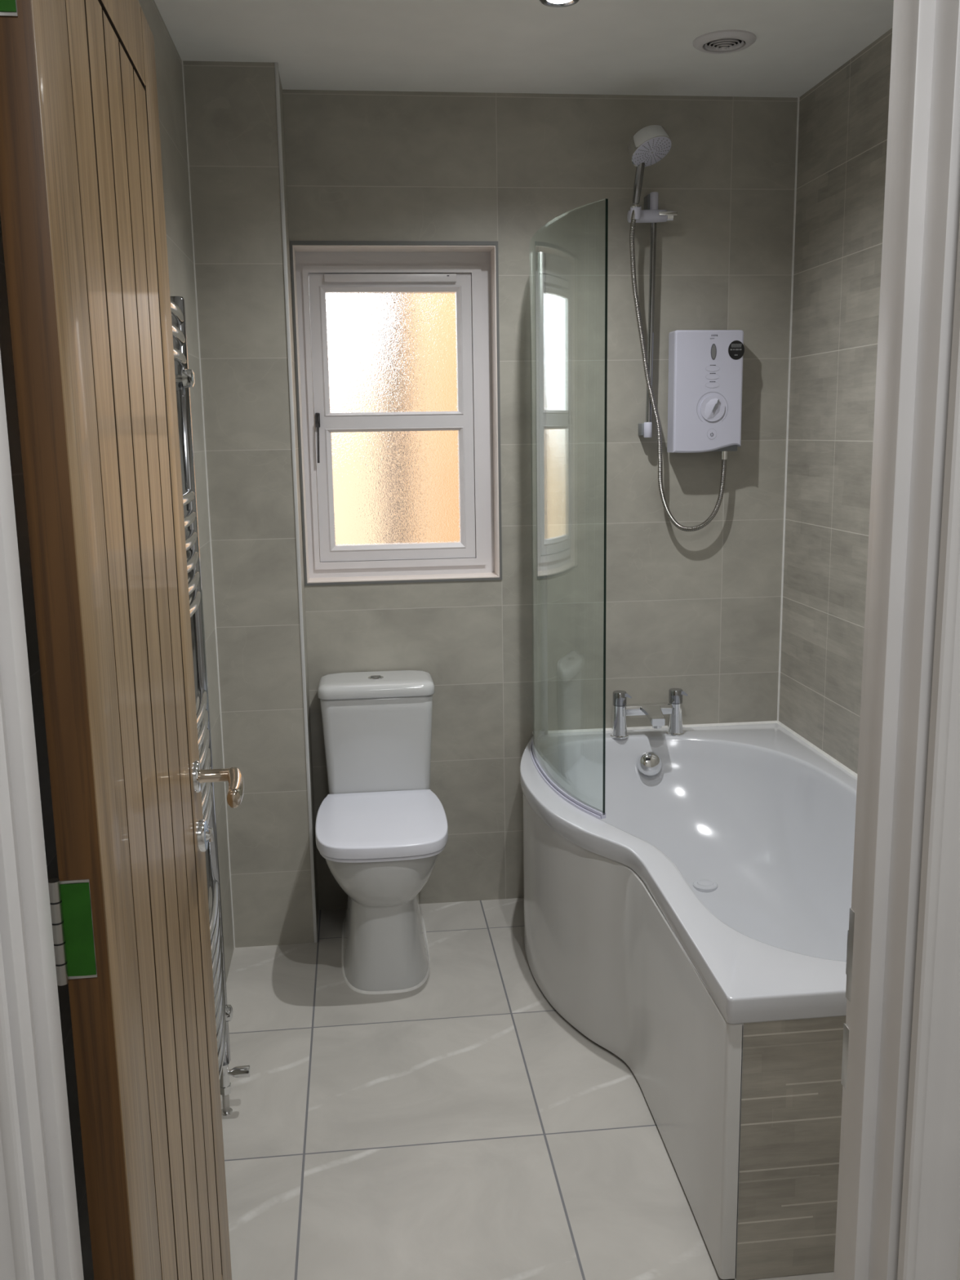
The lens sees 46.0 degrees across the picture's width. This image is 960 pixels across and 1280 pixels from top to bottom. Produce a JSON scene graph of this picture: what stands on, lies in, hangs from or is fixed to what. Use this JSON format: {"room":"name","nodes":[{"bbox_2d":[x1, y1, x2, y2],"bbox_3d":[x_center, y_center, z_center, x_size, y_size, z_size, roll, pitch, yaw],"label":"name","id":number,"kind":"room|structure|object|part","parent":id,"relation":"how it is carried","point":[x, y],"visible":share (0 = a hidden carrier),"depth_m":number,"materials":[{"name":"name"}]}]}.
{"room":"bathroom","nodes":[
{"label":"bathroom","id":0,"kind":"room"},
{"bbox_2d":[0,0,234,1279],"bbox_3d":[-0.715,-0.116,2.231,0.120,2.495,2.450,-2,11,-6],"label":"wall","id":1,"kind":"structure","parent":0,"point":[169,74],"depth_m":2.67,"materials":[{"name":"grey stone"}]},
{"bbox_2d":[182,60,235,948],"bbox_3d":[-0.762,-0.294,3.199,0.004,2.495,0.004,-2,11,-6],"label":"trim","id":2,"kind":"structure","parent":1,"relation":"attached to","point":[182,60],"depth_m":3.17,"materials":[{"name":"plastic"}]},
{"bbox_2d":[169,296,250,1115],"bbox_3d":[-0.573,0.243,2.183,0.127,1.802,0.575,-2,11,-6],"label":"heated towel rail","id":3,"kind":"object","parent":1,"relation":"attached to","point":[184,376],"visible":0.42,"depth_m":2.33,"materials":[{"name":"silver metal"}]},
{"bbox_3d":[-0.550,0.985,2.583,0.050,0.026,0.026,-2,11,-6],"label":"valve knob","id":4,"kind":"part","parent":3,"relation":"part of","materials":[{"name":"silver metal"}]},
{"bbox_2d":[182,61,318,947],"bbox_3d":[-0.654,-0.321,3.331,0.247,2.495,0.241,-2,11,-6],"label":"wall","id":5,"kind":"structure","parent":0,"point":[232,126],"depth_m":3.19,"materials":[{"name":"grey tile"}]},
{"bbox_2d":[274,62,317,942],"bbox_3d":[-0.521,-0.304,3.228,0.010,2.495,0.010,-2,11,-6],"label":"trim","id":6,"kind":"structure","parent":5,"relation":"attached to","point":[276,64],"depth_m":3.20,"materials":[{"name":"white plastic"}]},
{"bbox_2d":[154,0,893,97],"bbox_3d":[0.011,-1.208,0.942,2.828,0.100,5.260,-2,11,-6],"label":"ceiling","id":7,"kind":"structure","parent":0,"point":[639,47],"depth_m":2.87,"materials":[{"name":"paint"}]},
{"bbox_2d":[539,0,579,7],"bbox_3d":[0.182,-1.460,2.577,0.094,0.007,0.094,-2,11,-6],"label":"recessed light","id":8,"kind":"object","parent":7,"relation":"in","point":[553,3],"visible":1,"depth_m":2.60,"materials":[{"name":"silver metal"}]},
{"bbox_2d":[693,29,755,53],"bbox_3d":[0.622,-1.516,2.884,0.158,0.022,0.158,-2,11,-6],"label":"ceiling vent","id":9,"kind":"object","parent":7,"relation":"in","point":[730,41],"visible":1,"depth_m":2.86,"materials":[{"name":"plastic"}]},
{"bbox_2d":[220,897,834,1279],"bbox_3d":[0.238,1.110,2.656,2.018,0.100,2.790,-2,11,-6],"label":"floor","id":10,"kind":"structure","parent":0,"point":[455,1126],"depth_m":2.51,"materials":[{"name":"tile"}]},
{"bbox_2d":[315,670,448,994],"bbox_3d":[-0.290,0.542,3.316,0.369,0.794,0.658,-2,11,-6],"label":"toilet","id":11,"kind":"object","parent":10,"relation":"on","point":[381,831],"visible":1,"depth_m":3.24,"materials":[{"name":"white ceramic"}]},
{"bbox_3d":[-0.318,0.137,3.467,0.351,0.042,0.196,-2,11,-6],"label":"cistern lid","id":12,"kind":"part","parent":11,"relation":"part of","materials":[{"name":"white ceramic"}]},
{"bbox_3d":[-0.280,0.519,3.218,0.369,0.034,0.472,-2,11,-6],"label":"lid","id":13,"kind":"part","parent":11,"relation":"part of","materials":[{"name":"white plastic"}]},
{"bbox_3d":[-0.280,0.542,3.223,0.357,0.010,0.461,-2,11,-6],"label":"seat","id":14,"kind":"part","parent":11,"relation":"part of","materials":[{"name":"white plastic"}]},
{"bbox_2d":[520,723,857,1279],"bbox_3d":[0.628,0.724,2.886,0.922,0.562,1.762,-2,11,-6],"label":"bath","id":15,"kind":"object","parent":10,"relation":"on","point":[711,896],"visible":0.77,"depth_m":2.90,"materials":[{"name":"white plastic"}]},
{"bbox_2d":[529,198,608,819],"bbox_3d":[0.208,-0.354,3.116,0.107,1.488,0.839,-2,11,-6],"label":"screen","id":16,"kind":"object","parent":15,"relation":"on","point":[537,260],"visible":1,"depth_m":3.23,"materials":[{"name":"clear glass"}]},
{"bbox_3d":[0.271,0.758,2.852,0.142,0.502,1.756,-3,11,-9],"label":"panel","id":17,"kind":"part","parent":15,"relation":"part of","materials":[{"name":"plastic"}]},
{"bbox_2d":[610,688,687,738],"bbox_3d":[0.541,0.240,3.562,0.245,0.146,0.147,-2,11,-6],"label":"mixer tap","id":18,"kind":"object","parent":15,"relation":"on","point":[655,712],"visible":1,"depth_m":3.58,"materials":[{"name":"silver metal"}]},
{"bbox_3d":[0.545,0.241,3.543,0.072,0.048,0.110,-2,11,-6],"label":"spout","id":19,"kind":"part","parent":18,"relation":"part of","materials":[{"name":"silver metal"}]},
{"bbox_2d":[520,723,857,1024],"bbox_3d":[0.627,0.635,2.870,0.922,0.381,1.762,-2,11,-6],"label":"tub","id":20,"kind":"object","parent":15,"relation":"in","point":[713,886],"depth_m":3.07,"materials":[{"name":"white plastic"}]},
{"bbox_2d":[733,1015,845,1279],"bbox_3d":[0.821,0.900,2.058,0.730,0.510,0.022,-2,11,-6],"label":"end panel","id":21,"kind":"object","parent":15,"relation":"attached to","point":[791,1095],"visible":0.45,"depth_m":2.02,"materials":[{"name":"tile"}]},
{"bbox_3d":[0.459,0.913,2.019,0.002,0.510,0.022,-2,11,-6],"label":"edge trim","id":22,"kind":"part","parent":21,"relation":"part of","materials":[{"name":"white plastic"}]},
{"bbox_2d":[282,89,797,910],"bbox_3d":[0.079,-0.392,3.656,2.018,2.495,0.260,-2,11,-6],"label":"wall","id":23,"kind":"structure","parent":0,"point":[697,613],"depth_m":3.51,"materials":[{"name":"grey tile"}]},
{"bbox_2d":[295,251,494,577],"bbox_3d":[-0.257,-0.698,3.554,0.600,0.998,0.096,-2,11,-6],"label":"window","id":24,"kind":"structure","parent":23,"relation":"in","point":[395,348],"depth_m":3.54,"materials":[{"name":"plastic"}]},
{"bbox_3d":[-0.502,-0.681,3.506,0.014,0.045,0.015,-2,11,-6],"label":"handle","id":25,"kind":"part","parent":24,"relation":"part of","materials":[{"name":"metal"}]},
{"bbox_3d":[-0.500,-0.613,3.504,0.012,0.129,0.021,-2,11,-6],"label":"handle lever","id":26,"kind":"part","parent":24,"relation":"part of","materials":[{"name":"metal"}]},
{"bbox_2d":[324,273,456,282],"bbox_3d":[-0.272,-1.105,3.455,0.402,0.024,0.015,-2,11,-6],"label":"vent","id":27,"kind":"object","parent":24,"relation":"attached to","point":[328,277],"depth_m":3.45,"materials":[{"name":"white plastic"}]},
{"bbox_3d":[-0.271,-0.894,3.523,0.409,0.370,0.005,-2,11,-6],"label":"pane","id":28,"kind":"part","parent":24,"relation":"part of","materials":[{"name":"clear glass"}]},
{"bbox_3d":[-0.265,-0.483,3.599,0.409,0.364,0.005,-2,11,-6],"label":"pane","id":29,"kind":"part","parent":24,"relation":"part of","materials":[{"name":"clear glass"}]},
{"bbox_2d":[289,240,502,586],"bbox_3d":[-0.249,-0.685,3.485,0.599,0.997,0.105,-2,11,-6],"label":"trim","id":30,"kind":"structure","parent":23,"relation":"attached to","point":[371,248],"depth_m":3.47,"materials":[{"name":"white plastic"}]},
{"bbox_2d":[626,191,677,437],"bbox_3d":[0.501,-0.972,3.412,0.149,0.713,0.103,-5,11,-21],"label":"riser rail","id":31,"kind":"object","parent":23,"relation":"attached to","point":[651,214],"visible":1,"depth_m":3.38,"materials":[{"name":"silver metal"}]},
{"bbox_2d":[627,124,672,220],"bbox_3d":[0.486,-1.339,3.244,0.126,0.246,0.125,-2,11,-6],"label":"handset","id":32,"kind":"object","parent":31,"relation":"attached to","point":[651,144],"visible":1,"depth_m":3.22,"materials":[{"name":"silver metal"}]},
{"bbox_3d":[0.490,-1.393,3.227,0.114,0.064,0.106,-2,11,-6],"label":"spray plate","id":33,"kind":"part","parent":32,"relation":"part of","materials":[{"name":"white plastic"}]},
{"bbox_3d":[0.516,-0.975,3.413,0.028,0.685,0.018,-2,11,-6],"label":"rail","id":34,"kind":"part","parent":31,"relation":"part of","materials":[{"name":"silver metal"}]},
{"bbox_3d":[0.554,-1.257,3.338,0.056,0.011,0.009,-2,11,-6],"label":"clamp lever","id":35,"kind":"part","parent":31,"relation":"part of","materials":[{"name":"silver metal"}]},
{"bbox_3d":[0.562,-1.258,3.357,0.021,0.033,0.033,-2,11,-6],"label":"clamp knob","id":36,"kind":"part","parent":31,"relation":"part of","materials":[{"name":"silver metal"}]},
{"bbox_2d":[666,329,744,459],"bbox_3d":[0.691,-0.749,3.474,0.215,0.388,0.103,-2,11,-6],"label":"shower","id":37,"kind":"object","parent":23,"relation":"attached to","point":[705,366],"visible":1,"depth_m":3.43,"materials":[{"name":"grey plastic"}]},
{"bbox_2d":[629,219,726,531],"bbox_3d":[0.599,-0.788,3.444,0.332,0.920,0.045,-4,11,-16],"label":"shower hose","id":38,"kind":"object","parent":37,"relation":"attached to","point":[633,224],"visible":1,"depth_m":3.44,"materials":[{"name":"silver metal"}]},
{"bbox_2d":[720,451,728,459],"bbox_3d":[0.759,-0.575,3.515,0.021,0.028,0.021,-2,11,-6],"label":"outlet","id":39,"kind":"object","parent":37,"relation":"attached to","point":[724,455],"depth_m":3.51,"materials":[{"name":"silver metal"}]},
{"bbox_2d":[731,343,742,355],"bbox_3d":[0.773,-0.877,3.419,0.035,0.034,0.001,-2,11,-6],"label":"print","id":40,"kind":"object","parent":37,"relation":"attached to","point":[736,348],"depth_m":3.42},
{"bbox_2d":[777,97,799,721],"bbox_3d":[0.970,-0.678,3.569,0.006,1.929,0.006,-2,11,-6],"label":"trim","id":41,"kind":"structure","parent":23,"relation":"attached to","point":[797,112],"depth_m":3.56,"materials":[{"name":"plastic"}]},
{"bbox_2d":[778,27,892,773],"bbox_3d":[1.171,-0.183,2.432,0.120,2.495,2.450,-2,11,-6],"label":"wall","id":42,"kind":"structure","parent":0,"point":[843,122],"depth_m":3.23,"materials":[{"name":"tile"}]},
{"bbox_2d":[532,720,857,777],"bbox_3d":[0.676,0.443,2.841,0.824,0.008,1.766,-2,11,-6],"label":"trim","id":43,"kind":"structure","parent":42,"relation":"attached to","point":[784,726],"depth_m":3.68,"materials":[{"name":"plastic"}]},
{"bbox_2d":[956,1236,959,1279],"bbox_3d":[0.370,0.082,1.070,2.018,2.495,0.130,-2,11,-6],"label":"wall","id":44,"kind":"structure","parent":0,"point":[958,1260],"depth_m":1.11,"materials":[{"name":"paint"}]},
{"bbox_2d":[0,0,244,1279],"bbox_3d":[-0.397,0.210,1.477,0.133,2.102,0.812,-2,11,-7],"label":"door","id":45,"kind":"structure","parent":44,"relation":"in","point":[82,208],"depth_m":1.19,"materials":[{"name":"brown wood"}]},
{"bbox_3d":[-0.436,-0.774,1.305,0.012,0.103,0.532,-2,11,-7],"label":"rail","id":46,"kind":"part","parent":45,"relation":"part of","materials":[{"name":"brown wood"}]},
{"bbox_3d":[-0.451,0.218,1.808,0.010,0.052,0.052,-2,11,-8],"label":"handle","id":47,"kind":"part","parent":45,"relation":"part of","materials":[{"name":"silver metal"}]},
{"bbox_3d":[-0.436,0.315,1.827,0.011,0.022,0.018,-2,11,-7],"label":"turn knob","id":48,"kind":"part","parent":45,"relation":"part of","materials":[{"name":"silver metal"}]},
{"bbox_3d":[-0.380,0.229,1.762,0.027,0.035,0.124,-3,11,-11],"label":"lever","id":49,"kind":"part","parent":45,"relation":"part of","materials":[{"name":"silver metal"}]},
{"bbox_2d":[0,0,959,1279],"bbox_3d":[-0.007,0.269,1.068,0.859,2.140,0.118,-2,11,-6],"label":"trim","id":50,"kind":"structure","parent":44,"relation":"attached to","point":[922,200],"depth_m":1.02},
{"bbox_2d":[0,214,959,1279],"bbox_3d":[0.002,0.270,0.988,0.913,2.167,0.020,-2,11,-6],"label":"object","id":51,"kind":"structure","parent":44,"relation":"attached to","point":[930,1232],"depth_m":1.02,"materials":[{"name":"white paint"}]},
{"bbox_2d":[840,1022,848,1089],"bbox_3d":[0.389,0.444,1.187,0.002,0.070,0.038,-2,11,-6],"label":"keep","id":52,"kind":"object","parent":44,"relation":"attached to","point":[846,1029],"visible":0.44,"depth_m":1.20,"materials":[{"name":"metal"}]},
{"bbox_2d":[845,907,854,1002],"bbox_3d":[0.391,0.330,1.172,0.009,0.100,0.050,-2,11,-6],"label":"strike plate","id":53,"kind":"object","parent":44,"relation":"attached to","point":[851,917],"visible":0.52,"depth_m":1.18,"materials":[{"name":"metal"}]}
]}

